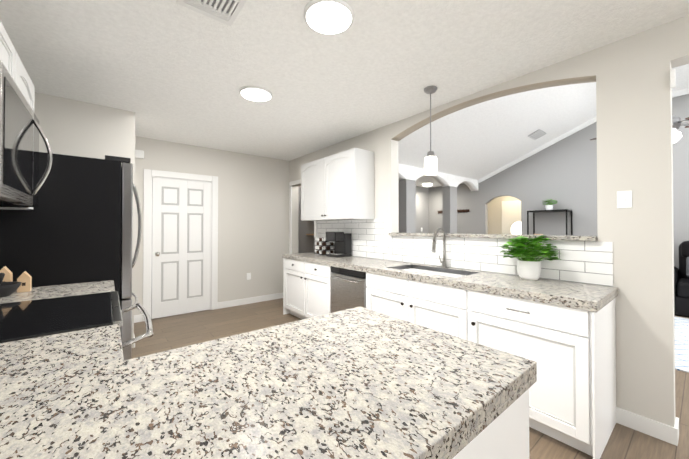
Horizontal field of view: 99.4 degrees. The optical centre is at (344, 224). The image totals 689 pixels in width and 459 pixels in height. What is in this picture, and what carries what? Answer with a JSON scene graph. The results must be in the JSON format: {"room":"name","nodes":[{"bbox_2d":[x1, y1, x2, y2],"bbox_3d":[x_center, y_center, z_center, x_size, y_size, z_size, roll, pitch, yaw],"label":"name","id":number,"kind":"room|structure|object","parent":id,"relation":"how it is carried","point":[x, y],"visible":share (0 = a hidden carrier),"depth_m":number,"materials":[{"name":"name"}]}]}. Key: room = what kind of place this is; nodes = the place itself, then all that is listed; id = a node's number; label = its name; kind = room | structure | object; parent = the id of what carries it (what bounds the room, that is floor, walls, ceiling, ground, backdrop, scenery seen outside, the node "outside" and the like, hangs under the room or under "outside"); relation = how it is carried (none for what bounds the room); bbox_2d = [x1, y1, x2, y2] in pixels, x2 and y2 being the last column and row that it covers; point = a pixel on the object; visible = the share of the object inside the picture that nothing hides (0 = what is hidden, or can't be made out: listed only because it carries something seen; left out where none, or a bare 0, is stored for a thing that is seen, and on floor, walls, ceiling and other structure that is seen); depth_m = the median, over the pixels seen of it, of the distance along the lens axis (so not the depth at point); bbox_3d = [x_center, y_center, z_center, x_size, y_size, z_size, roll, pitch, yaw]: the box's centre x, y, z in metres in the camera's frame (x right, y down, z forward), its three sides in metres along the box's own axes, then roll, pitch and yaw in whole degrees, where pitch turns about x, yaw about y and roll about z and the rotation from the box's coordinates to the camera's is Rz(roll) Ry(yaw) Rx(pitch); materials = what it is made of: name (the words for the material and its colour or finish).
{"room":"kitchen","nodes":[
{"label":"kitchen","id":0,"kind":"room"},
{"bbox_2d":[34,92,134,347],"bbox_3d":[-0.532,0.026,0.214,1.020,2.580,9.130,0,-1,-39],"label":"wall","id":1,"kind":"structure","parent":0,"point":[71,127],"depth_m":2.96,"materials":[{"name":"grey paint"}]},
{"bbox_2d":[0,21,3,63],"bbox_3d":[-1.534,-0.767,1.047,0.296,0.358,0.430,0,-1,-39],"label":"upper cabinet","id":2,"kind":"object","parent":1,"relation":"attached to","point":[1,26],"depth_m":1.39,"materials":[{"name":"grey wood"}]},
{"bbox_2d":[4,29,19,88],"bbox_3d":[-1.739,-0.764,1.301,0.296,0.358,0.430,0,-1,-39],"label":"upper cabinet","id":3,"kind":"object","parent":1,"relation":"attached to","point":[12,62],"depth_m":1.52,"materials":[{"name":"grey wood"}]},
{"bbox_2d":[0,60,51,207],"bbox_3d":[-1.571,-0.337,1.222,0.463,0.487,0.754,0,-1,-39],"label":"microwave","id":4,"kind":"object","parent":3,"relation":"attached to","point":[21,184],"visible":1,"depth_m":1.23,"materials":[{"name":"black metal"}]},
{"bbox_2d":[0,60,34,209],"bbox_3d":[-2.047,-0.519,1.677,0.296,0.840,0.538,0,-1,-39],"label":"upper cabinet","id":5,"kind":"object","parent":1,"relation":"attached to","point":[27,88],"depth_m":1.82,"materials":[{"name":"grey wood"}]},
{"bbox_2d":[134,136,288,320],"bbox_3d":[-1.975,0.072,4.857,2.590,2.580,0.100,0,-1,-39],"label":"wall","id":6,"kind":"structure","parent":0,"point":[253,215],"depth_m":4.96,"materials":[{"name":"grey paint"}]},
{"bbox_2d":[135,150,143,158],"bbox_3d":[-2.869,-0.976,4.048,0.150,0.110,0.044,0,-1,-39],"label":"door chime","id":7,"kind":"object","parent":6,"relation":"attached to","point":[139,154],"visible":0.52,"depth_m":4.05,"materials":[{"name":"white plastic"}]},
{"bbox_2d":[143,169,217,320],"bbox_3d":[-2.465,0.291,4.446,0.995,2.135,0.118,0,-1,-39],"label":"door frame","id":8,"kind":"structure","parent":6,"relation":"attached to","point":[149,174],"depth_m":4.22,"materials":[{"name":"white wood"}]},
{"bbox_2d":[151,177,210,318],"bbox_3d":[-2.437,0.337,4.412,0.783,2.017,0.065,0,-1,-39],"label":"door","id":9,"kind":"structure","parent":6,"relation":"in","point":[181,245],"depth_m":4.39,"materials":[{"name":"white wood"}]},
{"bbox_2d":[218,293,282,308],"bbox_3d":[-1.542,1.315,5.116,1.295,0.100,0.024,0,-1,-39],"label":"baseboard","id":10,"kind":"structure","parent":6,"relation":"attached to","point":[237,302],"depth_m":5.03,"materials":[{"name":"white wood"}]},
{"bbox_2d":[0,0,688,160],"bbox_3d":[0.474,-1.296,1.043,3.610,0.080,9.130,0,-1,-39],"label":"ceiling","id":11,"kind":"structure","parent":0,"point":[170,70],"depth_m":2.17,"materials":[{"name":"paint"}]},
{"bbox_2d":[176,0,246,25],"bbox_3d":[-0.726,-1.244,1.608,0.300,0.012,0.320,0,-1,-39],"label":"ceiling vent","id":12,"kind":"object","parent":11,"relation":"in","point":[226,12],"visible":1,"depth_m":1.67,"materials":[{"name":"white metal"}]},
{"bbox_2d":[239,86,271,100],"bbox_3d":[-0.834,-1.227,2.757,0.300,0.022,0.300,0,-1,-39],"label":"recessed light","id":13,"kind":"object","parent":11,"relation":"in","point":[255,93],"visible":0.98,"depth_m":2.72,"materials":[{"name":"white plastic"}]},
{"bbox_2d":[304,0,353,33],"bbox_3d":[-0.093,-1.237,1.748,0.300,0.022,0.300,0,-1,-39],"label":"recessed light","id":14,"kind":"object","parent":11,"relation":"in","point":[329,16],"visible":0.98,"depth_m":1.72,"materials":[{"name":"white plastic"}]},
{"bbox_2d":[424,86,436,175],"bbox_3d":[0.785,-0.847,2.663,0.120,0.784,0.120,0,-1,-39],"label":"pendant light","id":15,"kind":"object","parent":11,"relation":"hanging from","point":[430,164],"visible":1,"depth_m":2.63,"materials":[{"name":"white glass"}]},
{"bbox_2d":[298,186,428,252],"bbox_3d":[0.677,0.088,7.421,4.760,2.600,0.100,0,-1,-39],"label":"wall","id":16,"kind":"structure","parent":0,"point":[305,243],"depth_m":8.49,"materials":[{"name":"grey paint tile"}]},
{"bbox_2d":[131,292,688,458],"bbox_3d":[1.736,1.373,3.373,10.600,0.050,11.200,0,-1,-39],"label":"floor","id":17,"kind":"structure","parent":0,"point":[197,327],"depth_m":3.23,"materials":[{"name":"brown wood"}]},
{"bbox_2d":[0,280,114,303],"bbox_3d":[-1.873,0.827,1.811,0.750,1.007,0.543,0,-1,-39],"label":"countertop","id":18,"kind":"structure","parent":17,"relation":"on","point":[54,291],"depth_m":1.84,"materials":[{"name":"white stone"}]},
{"bbox_2d":[0,266,12,281],"bbox_3d":[-2.107,0.341,1.811,0.060,0.160,0.051,0,-1,-39],"label":"house","id":19,"kind":"object","parent":18,"relation":"on","point":[8,276],"visible":0.42,"depth_m":1.80,"materials":[{"name":"brown wood"}]},
{"bbox_2d":[0,273,21,297],"bbox_3d":[-2.027,0.349,1.696,0.208,0.142,0.208,0,-1,-39],"label":"bowl","id":20,"kind":"object","parent":18,"relation":"on","point":[8,289],"visible":1,"depth_m":1.69,"materials":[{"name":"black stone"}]},
{"bbox_2d":[17,271,31,292],"bbox_3d":[-2.018,0.359,1.844,0.055,0.125,0.051,0,-1,-39],"label":"house","id":21,"kind":"object","parent":18,"relation":"on","point":[25,278],"visible":0.97,"depth_m":1.83,"materials":[{"name":"brown wood"}]},
{"bbox_2d":[0,152,141,359],"bbox_3d":[-2.272,0.403,2.462,0.916,1.870,0.920,0,-1,-39],"label":"fridge","id":22,"kind":"object","parent":17,"relation":"on","point":[74,226],"visible":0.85,"depth_m":2.14,"materials":[{"name":"black metal"}]},
{"bbox_2d":[0,291,152,347],"bbox_3d":[-1.411,0.777,1.341,0.864,1.100,0.754,0,-1,-39],"label":"range","id":23,"kind":"object","parent":17,"relation":"on","point":[22,320],"visible":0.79,"depth_m":1.33,"materials":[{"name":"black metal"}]},
{"bbox_2d":[0,307,536,458],"bbox_3d":[-0.465,0.817,0.821,1.688,1.007,1.229,0,-1,-39],"label":"countertop","id":24,"kind":"structure","parent":17,"relation":"on","point":[358,383],"depth_m":0.72,"materials":[{"name":"white stone"}]},
{"bbox_2d":[331,266,366,312],"bbox_3d":[0.232,0.916,3.420,0.624,0.861,0.592,0,-1,-39],"label":"dishwasher","id":25,"kind":"object","parent":17,"relation":"on","point":[348,288],"visible":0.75,"depth_m":3.23,"materials":[{"name":"silver metal"}]},
{"bbox_2d":[283,252,617,458],"bbox_3d":[0.441,0.891,3.184,0.638,0.910,3.660,0,-1,-39],"label":"base cabinets","id":26,"kind":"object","parent":17,"relation":"on","point":[562,334],"depth_m":1.92,"materials":[{"name":"white wood"}]},
{"bbox_2d":[314,237,333,254],"bbox_3d":[-0.290,0.316,4.341,0.227,0.260,0.228,0,-1,-39],"label":"coffee pod rack","id":27,"kind":"object","parent":26,"relation":"on","point":[324,246],"visible":0.88,"depth_m":4.28,"materials":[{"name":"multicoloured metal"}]},
{"bbox_2d":[326,231,351,256],"bbox_3d":[-0.087,0.271,4.075,0.280,0.345,0.250,0,-1,-39],"label":"coffee maker","id":28,"kind":"object","parent":26,"relation":"on","point":[342,243],"visible":1,"depth_m":4.01,"materials":[{"name":"black plastic"}]},
{"bbox_2d":[432,228,446,267],"bbox_3d":[0.926,0.233,2.887,0.231,0.398,0.083,0,-1,-39],"label":"faucet","id":29,"kind":"object","parent":26,"relation":"on","point":[444,263],"visible":1,"depth_m":2.91,"materials":[{"name":"silver metal"}]},
{"bbox_2d":[499,235,561,279],"bbox_3d":[1.405,0.252,2.247,0.315,0.347,0.441,0,-1,-39],"label":"potted plant","id":30,"kind":"object","parent":26,"relation":"on","point":[528,267],"visible":0.98,"depth_m":2.22,"materials":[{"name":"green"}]},
{"bbox_2d":[527,209,572,234],"bbox_3d":[4.405,0.536,6.282,0.384,1.680,0.724,0,-1,-39],"label":"etagere shelf","id":31,"kind":"object","parent":17,"relation":"on","point":[560,210],"visible":0.25,"depth_m":6.18,"materials":[{"name":"black metal"}]},
{"bbox_2d":[542,199,556,209],"bbox_3d":[4.404,-0.428,6.280,0.315,0.247,0.299,0,-1,-39],"label":"potted plant","id":32,"kind":"object","parent":31,"relation":"on","point":[548,207],"visible":0.98,"depth_m":6.25,"materials":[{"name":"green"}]},
{"bbox_2d":[674,317,688,372],"bbox_3d":[4.457,1.336,2.845,2.360,0.012,3.350,0,-1,-39],"label":"living room rug","id":33,"kind":"object","parent":17,"relation":"on","point":[681,344],"depth_m":3.25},
{"bbox_2d":[674,241,688,317],"bbox_3d":[5.855,0.803,3.921,1.040,1.100,2.350,0,-1,-39],"label":"sofa","id":34,"kind":"object","parent":17,"relation":"on","point":[681,293],"visible":0.48,"depth_m":4.34,"materials":[{"name":"black"}]},
{"bbox_2d":[686,257,688,276],"bbox_3d":[5.448,0.658,4.384,0.184,0.328,0.420,0,-1,-39],"label":"pillow","id":35,"kind":"object","parent":34,"relation":"on","point":[687,266],"visible":1,"depth_m":4.51,"materials":[{"name":"grey fabric"}]},
{"bbox_2d":[398,163,477,232],"bbox_3d":[1.616,0.036,6.264,4.760,2.680,0.200,0,-1,-39],"label":"pillars","id":36,"kind":"structure","parent":0,"point":[409,176],"depth_m":6.07,"materials":[{"name":"grey paint"}]},
{"bbox_2d":[416,175,462,187],"bbox_3d":[1.131,-1.178,6.875,4.760,0.080,1.340,0,-1,-39],"label":"ceiling","id":37,"kind":"structure","parent":0,"point":[421,180],"depth_m":7.68,"materials":[{"name":"paint"}]},
{"bbox_2d":[422,183,431,186],"bbox_3d":[2.296,-1.082,8.103,0.260,0.085,0.260,0,-1,-39],"label":"light","id":38,"kind":"object","parent":37,"relation":"attached to","point":[427,184],"visible":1,"depth_m":8.01,"materials":[{"name":"white glass"}]},
{"bbox_2d":[289,15,688,426],"bbox_3d":[1.720,0.046,2.247,0.140,2.580,9.450,0,-1,-39],"label":"wall","id":39,"kind":"structure","parent":0,"point":[630,76],"depth_m":1.92,"materials":[{"name":"grey paint"}]},
{"bbox_2d":[289,179,316,253],"bbox_3d":[-0.744,0.280,5.158,0.016,2.170,0.920,0,-1,-39],"label":"door frame","id":40,"kind":"structure","parent":39,"relation":"attached to","point":[290,213],"depth_m":5.47,"materials":[{"name":"white wood"}]},
{"bbox_2d":[301,159,320,219],"bbox_3d":[-0.331,-0.497,4.394,0.332,0.870,0.700,0,-1,-39],"label":"upper cabinet","id":41,"kind":"object","parent":39,"relation":"attached to","point":[311,171],"depth_m":4.35,"materials":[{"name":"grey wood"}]},
{"bbox_2d":[321,148,373,219],"bbox_3d":[0.034,-0.502,3.943,0.332,0.870,0.700,0,-1,-39],"label":"upper cabinet","id":42,"kind":"object","parent":39,"relation":"attached to","point":[339,186],"depth_m":3.74,"materials":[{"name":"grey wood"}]},
{"bbox_2d":[317,219,612,286],"bbox_3d":[0.693,0.183,3.396,0.006,0.510,3.610,0,-1,-39],"label":"tile backsplash","id":43,"kind":"structure","parent":39,"relation":"attached to","point":[588,262],"depth_m":2.76,"materials":[{"name":"white tile"}]},
{"bbox_2d":[388,232,597,240],"bbox_3d":[1.229,0.109,2.852,0.240,0.033,1.926,0,-1,-39],"label":"sill ledge","id":44,"kind":"object","parent":39,"relation":"attached to","point":[556,237],"visible":0.79,"depth_m":2.54,"materials":[{"name":"beige stone"}]},
{"bbox_2d":[617,190,631,207],"bbox_3d":[1.865,-0.167,1.948,0.014,0.115,0.075,0,-1,-39],"label":"light switch","id":45,"kind":"object","parent":39,"relation":"attached to","point":[624,199],"visible":1,"depth_m":1.95,"materials":[{"name":"white plastic"}]},
{"bbox_2d":[616,407,678,445],"bbox_3d":[1.918,1.283,1.869,0.014,0.100,0.279,0,-1,-39],"label":"baseboard","id":46,"kind":"structure","parent":39,"relation":"attached to","point":[654,428],"depth_m":1.85,"materials":[{"name":"white wood"}]},
{"bbox_2d":[670,69,675,88],"bbox_3d":[1.998,-0.883,1.778,0.029,0.110,0.022,0,-1,-39],"label":"door chime","id":47,"kind":"object","parent":39,"relation":"attached to","point":[673,79],"visible":0.98,"depth_m":1.77,"materials":[{"name":"white plastic"}]},
{"bbox_2d":[675,417,678,425],"bbox_3d":[0.984,1.296,3.264,0.014,0.100,3.624,0,-1,-39],"label":"baseboard","id":48,"kind":"structure","parent":39,"relation":"attached to","point":[676,419],"depth_m":1.83,"materials":[{"name":"white wood"}]},
{"bbox_2d":[488,196,518,233],"bbox_3d":[4.804,0.093,7.937,0.100,2.600,2.000,0,-1,-39],"label":"wall","id":49,"kind":"structure","parent":0,"point":[495,216],"depth_m":8.39,"materials":[{"name":"beige paint"}]},
{"bbox_2d":[502,200,520,234],"bbox_3d":[4.737,0.362,7.893,0.046,2.040,0.920,0,-1,-39],"label":"entry door","id":50,"kind":"structure","parent":49,"relation":"in","point":[511,217],"depth_m":8.04,"materials":[{"name":"white"}]},
{"bbox_2d":[398,64,688,179],"bbox_3d":[4.076,-1.759,3.250,4.760,1.250,8.010,0,-1,-39],"label":"ceiling","id":51,"kind":"structure","parent":0,"point":[479,140],"depth_m":5.32,"materials":[{"name":"paint"}]},
{"bbox_2d":[528,129,545,139],"bbox_3d":[3.921,-1.826,5.949,0.400,0.093,0.209,0,-1,-39],"label":"ceiling vent","id":52,"kind":"object","parent":51,"relation":"in","point":[537,134],"visible":1,"depth_m":5.93,"materials":[{"name":"grey metal"}]},
{"bbox_2d":[590,115,688,142],"bbox_3d":[3.814,-1.631,3.528,1.369,1.339,1.325,0,-1,-39],"label":"ceiling fan","id":53,"kind":"object","parent":51,"relation":"hanging from","point":[676,125],"visible":0.08,"depth_m":3.39,"materials":[{"name":"silver metal"}]},
{"bbox_2d":[429,94,688,268],"bbox_3d":[5.517,-0.533,5.334,0.120,3.800,9.450,0,-1,-39],"label":"wall","id":54,"kind":"structure","parent":0,"point":[563,173],"depth_m":6.31,"materials":[{"name":"grey paint"}]},
{"bbox_2d":[457,209,468,212],"bbox_3d":[3.232,-0.365,7.992,0.075,0.106,0.340,0,-1,-39],"label":"hook rail","id":55,"kind":"object","parent":54,"relation":"attached to","point":[463,210],"visible":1,"depth_m":7.98,"materials":[{"name":"brown wood"}]},
{"bbox_2d":[478,88,688,182],"bbox_3d":[5.976,-1.700,4.662,0.030,1.180,7.810,0,-1,-39],"label":"crown molding","id":56,"kind":"structure","parent":54,"relation":"attached to","point":[594,120],"depth_m":6.39,"materials":[{"name":"white wood"}]}
]}

